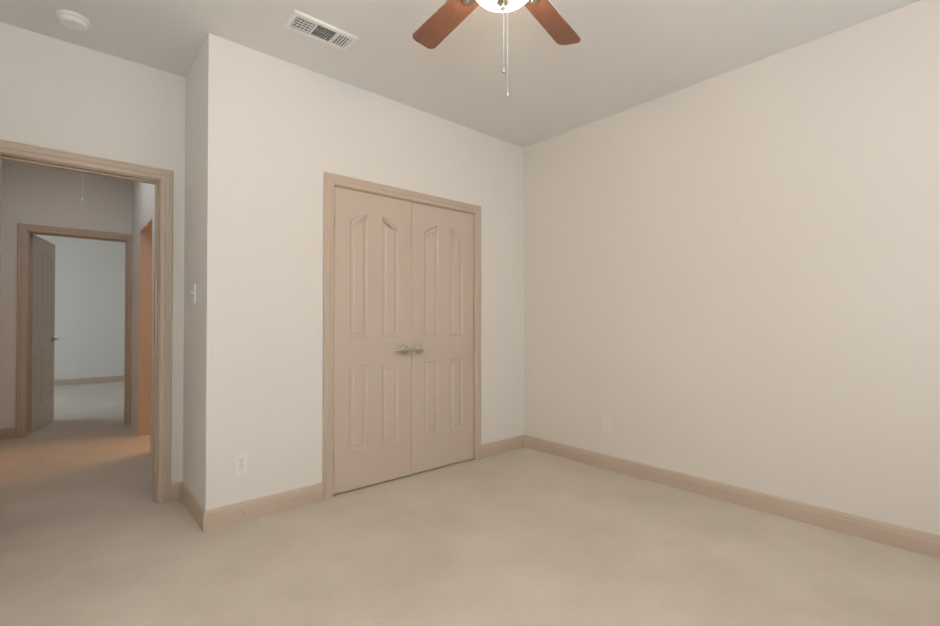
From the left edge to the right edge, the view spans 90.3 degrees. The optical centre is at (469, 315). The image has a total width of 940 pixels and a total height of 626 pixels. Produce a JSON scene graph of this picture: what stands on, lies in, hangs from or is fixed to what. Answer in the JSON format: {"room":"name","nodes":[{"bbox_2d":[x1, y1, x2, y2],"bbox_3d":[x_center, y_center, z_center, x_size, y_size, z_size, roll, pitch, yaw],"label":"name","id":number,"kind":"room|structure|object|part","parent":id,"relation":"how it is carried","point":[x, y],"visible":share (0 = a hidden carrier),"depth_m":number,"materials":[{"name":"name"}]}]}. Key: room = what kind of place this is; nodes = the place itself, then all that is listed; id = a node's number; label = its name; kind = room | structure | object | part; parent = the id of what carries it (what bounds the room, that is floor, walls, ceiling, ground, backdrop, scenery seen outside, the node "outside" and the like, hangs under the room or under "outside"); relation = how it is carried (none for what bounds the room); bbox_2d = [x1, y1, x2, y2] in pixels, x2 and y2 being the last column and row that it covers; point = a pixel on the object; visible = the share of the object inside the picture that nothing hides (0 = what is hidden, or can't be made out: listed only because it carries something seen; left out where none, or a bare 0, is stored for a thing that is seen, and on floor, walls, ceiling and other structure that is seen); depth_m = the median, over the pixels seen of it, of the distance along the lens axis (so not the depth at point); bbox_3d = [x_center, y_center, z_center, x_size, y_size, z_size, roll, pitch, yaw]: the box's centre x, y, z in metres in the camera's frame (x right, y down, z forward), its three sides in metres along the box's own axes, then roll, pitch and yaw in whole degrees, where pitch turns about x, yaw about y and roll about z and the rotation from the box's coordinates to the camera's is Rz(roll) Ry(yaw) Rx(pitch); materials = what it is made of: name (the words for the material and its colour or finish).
{"room":"empty bedroom","nodes":[
{"label":"empty bedroom","id":0,"kind":"room"},
{"bbox_2d":[0,160,1,285],"bbox_3d":[-3.670,-0.185,3.443,0.120,2.740,2.753,1,-1,-41],"label":"wall","id":1,"kind":"structure","parent":0,"point":[0,221],"depth_m":4.50,"materials":[{"name":"white paint"}]},
{"bbox_2d":[0,427,14,440],"bbox_3d":[-3.582,1.131,3.506,0.115,0.108,2.753,1,-1,-41],"label":"baseboard","id":2,"kind":"structure","parent":1,"relation":"attached to","point":[7,433],"depth_m":4.53,"materials":[{"name":"beige paint"}]},
{"bbox_2d":[0,160,131,428],"bbox_3d":[-3.886,-0.166,5.169,5.400,2.740,0.120,1,-1,-41],"label":"wall","id":3,"kind":"structure","parent":0,"point":[53,197],"depth_m":4.69,"materials":[{"name":"white paint"}]},
{"bbox_2d":[28,234,54,432],"bbox_3d":[-4.651,0.181,5.081,0.035,2.020,0.795,0,-1,-29],"label":"door","id":4,"kind":"structure","parent":3,"relation":"in","point":[41,335],"depth_m":5.00,"materials":[{"name":"beige paint"}]},
{"bbox_2d":[15,223,131,437],"bbox_3d":[-4.127,0.147,4.939,0.950,2.110,0.140,1,-1,-41],"label":"door frame","id":5,"kind":"structure","parent":3,"relation":"attached to","point":[23,229],"depth_m":4.66,"materials":[{"name":"beige paint"}]},
{"bbox_2d":[35,234,124,379],"bbox_3d":[-7.327,-0.129,8.400,4.280,2.740,0.120,1,-1,-41],"label":"wall","id":6,"kind":"structure","parent":0,"point":[90,305],"depth_m":8.60,"materials":[{"name":"white paint"}]},
{"bbox_2d":[54,375,123,385],"bbox_3d":[-7.283,1.187,8.335,4.280,0.108,0.014,1,-1,-41],"label":"baseboard","id":7,"kind":"structure","parent":6,"relation":"attached to","point":[60,382],"depth_m":8.57,"materials":[{"name":"beige paint"}]},
{"bbox_2d":[0,22,184,482],"bbox_3d":[-2.241,-0.193,2.789,0.904,2.740,0.120,1,-1,-41],"label":"wall","id":8,"kind":"structure","parent":0,"point":[57,94],"depth_m":2.78,"materials":[{"name":"white paint"}]},
{"bbox_2d":[0,154,0,193],"bbox_3d":[-2.288,0.148,2.165,0.035,2.020,0.750,0,-1,-36],"label":"door","id":9,"kind":"structure","parent":8,"relation":"in","point":[0,173],"depth_m":2.48,"materials":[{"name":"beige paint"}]},
{"bbox_2d":[0,139,172,503],"bbox_3d":[-2.280,0.121,2.738,0.895,2.110,0.140,1,-1,-41],"label":"door frame","id":10,"kind":"structure","parent":8,"relation":"attached to","point":[164,177],"depth_m":2.95,"materials":[{"name":"beige paint"}]},
{"bbox_2d":[131,43,203,503],"bbox_3d":[-2.601,-0.179,3.963,0.110,2.740,3.390,1,-1,-41],"label":"wall","id":11,"kind":"structure","parent":0,"point":[193,267],"depth_m":2.91,"materials":[{"name":"white paint"}]},
{"bbox_2d":[138,218,151,452],"bbox_3d":[-3.004,0.169,4.416,0.110,2.054,0.808,1,-1,-41],"label":"door frame","id":12,"kind":"structure","parent":11,"relation":"attached to","point":[145,325],"depth_m":4.70,"materials":[{"name":"beige paint"}]},
{"bbox_2d":[191,284,195,302],"bbox_3d":[-1.666,-0.133,2.806,0.020,0.115,0.070,1,-1,-41],"label":"light switch","id":13,"kind":"object","parent":11,"relation":"attached to","point":[193,292],"visible":0.96,"depth_m":2.80,"materials":[{"name":"white plastic"}]},
{"bbox_2d":[201,33,523,509],"bbox_3d":[-0.513,-0.185,3.472,2.590,2.740,0.110,1,-1,-41],"label":"wall","id":14,"kind":"structure","parent":0,"point":[267,145],"depth_m":2.88,"materials":[{"name":"white paint"}]},
{"bbox_2d":[234,453,247,475],"bbox_3d":[-1.311,0.851,2.676,0.070,0.115,0.009,1,-1,-41],"label":"outlet","id":15,"kind":"object","parent":14,"relation":"attached to","point":[240,464],"visible":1,"depth_m":2.67,"materials":[{"name":"white plastic"}]},
{"bbox_2d":[171,481,322,531],"bbox_3d":[-1.424,1.125,2.987,0.732,0.108,0.641,1,-1,-41],"label":"baseboard","id":16,"kind":"structure","parent":14,"relation":"attached to","point":[215,518],"depth_m":2.75,"materials":[{"name":"beige paint"}]},
{"bbox_2d":[333,186,411,494],"bbox_3d":[-0.674,0.161,3.280,0.612,2.020,0.035,1,-1,-41],"label":"closet door","id":17,"kind":"structure","parent":14,"relation":"in","point":[372,321],"depth_m":3.25,"materials":[{"name":"beige paint"}]},
{"bbox_2d":[395,345,408,353],"bbox_3d":[-0.493,0.247,3.384,0.143,0.066,0.049,1,-1,-41],"label":"handle","id":18,"kind":"object","parent":17,"relation":"attached to","point":[404,349],"visible":1,"depth_m":3.38,"materials":[{"name":"silver metal"}]},
{"bbox_2d":[322,172,480,499],"bbox_3d":[-0.466,0.158,3.509,1.268,2.054,0.110,1,-1,-41],"label":"door frame","id":19,"kind":"structure","parent":14,"relation":"attached to","point":[473,275],"depth_m":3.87,"materials":[{"name":"beige paint"}]},
{"bbox_2d":[411,202,472,473],"bbox_3d":[-0.214,0.165,3.687,0.612,2.020,0.035,1,-1,-41],"label":"closet door","id":20,"kind":"structure","parent":14,"relation":"in","point":[442,361],"depth_m":3.66,"materials":[{"name":"beige paint"}]},
{"bbox_2d":[410,345,423,352],"bbox_3d":[-0.398,0.248,3.468,0.143,0.066,0.049,1,-1,-41],"label":"door lever","id":21,"kind":"object","parent":20,"relation":"attached to","point":[418,348],"visible":0.98,"depth_m":3.47,"materials":[{"name":"silver metal"}]},
{"bbox_2d":[473,235,473,436],"bbox_3d":[0.032,0.168,3.877,0.011,1.670,0.010,1,-1,-41],"label":"right closet door hinges","id":22,"kind":"object","parent":14,"relation":"attached to","point":[473,335],"visible":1,"depth_m":3.87,"materials":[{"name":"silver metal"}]},
{"bbox_2d":[0,0,920,147],"bbox_3d":[-3.043,-1.605,4.382,5.800,0.120,12.200,1,-1,-41],"label":"ceiling","id":23,"kind":"structure","parent":0,"point":[621,55],"depth_m":2.69,"materials":[{"name":"white paint"}]},
{"bbox_2d":[56,10,90,30],"bbox_3d":[-2.090,-1.548,2.464,0.140,0.038,0.140,1,-1,-41],"label":"smoke detector","id":24,"kind":"object","parent":23,"relation":"attached to","point":[72,20],"visible":0.98,"depth_m":2.44,"materials":[{"name":"white plastic"}]},
{"bbox_2d":[81,173,82,201],"bbox_3d":[-3.400,-1.273,4.103,0.016,0.550,0.015,1,-1,-41],"label":"pull cord","id":25,"kind":"object","parent":23,"relation":"hanging from","point":[82,189],"visible":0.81,"depth_m":4.10,"materials":[{"name":"white plastic"}]},
{"bbox_2d":[283,9,357,50],"bbox_3d":[-0.818,-1.560,2.571,0.360,0.012,0.170,1,-1,-41],"label":"ceiling vent","id":26,"kind":"object","parent":23,"relation":"in","point":[315,29],"visible":1,"depth_m":2.56,"materials":[{"name":"white plastic"}]},
{"bbox_2d":[413,0,580,96],"bbox_3d":[0.111,-1.156,1.748,1.156,0.837,1.136,1,-1,-41],"label":"fan","id":27,"kind":"object","parent":23,"relation":"hanging from","point":[440,25],"visible":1,"depth_m":2.01,"materials":[{"name":"brown wood"}]},
{"label":"blade","id":28,"kind":"part","parent":27,"relation":"part of","materials":[{"name":"brown wood"}]},
{"bbox_3d":[0.121,-1.195,1.715,0.242,0.082,0.242,1,-1,-41],"label":"lamp shade","id":29,"kind":"part","parent":27,"relation":"part of","materials":[{"name":"white glass"}]},
{"label":"blade","id":30,"kind":"part","parent":27,"relation":"part of","materials":[{"name":"brown wood"}]},
{"bbox_2d":[0,381,939,625],"bbox_3d":[-3.043,1.245,4.349,5.800,0.100,12.200,1,-1,-41],"label":"floor","id":31,"kind":"structure","parent":0,"point":[92,533],"depth_m":2.29,"materials":[{"name":"carpet"}]},
{"bbox_2d":[524,0,939,535],"bbox_3d":[0.506,-0.175,4.365,0.120,2.740,7.140,1,-1,-41],"label":"wall","id":32,"kind":"structure","parent":0,"point":[732,277],"depth_m":2.83,"materials":[{"name":"white paint"}]},
{"bbox_2d":[603,417,610,432],"bbox_3d":[1.060,0.847,3.628,0.009,0.115,0.070,1,-1,-41],"label":"outlet","id":33,"kind":"object","parent":32,"relation":"attached to","point":[606,424],"visible":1,"depth_m":3.62,"materials":[{"name":"white plastic"}]},
{"bbox_2d":[481,435,939,558],"bbox_3d":[1.416,1.123,2.819,0.543,0.108,3.400,1,-1,-41],"label":"baseboard","id":34,"kind":"structure","parent":32,"relation":"attached to","point":[913,540],"depth_m":2.88,"materials":[{"name":"beige paint"}]}
]}

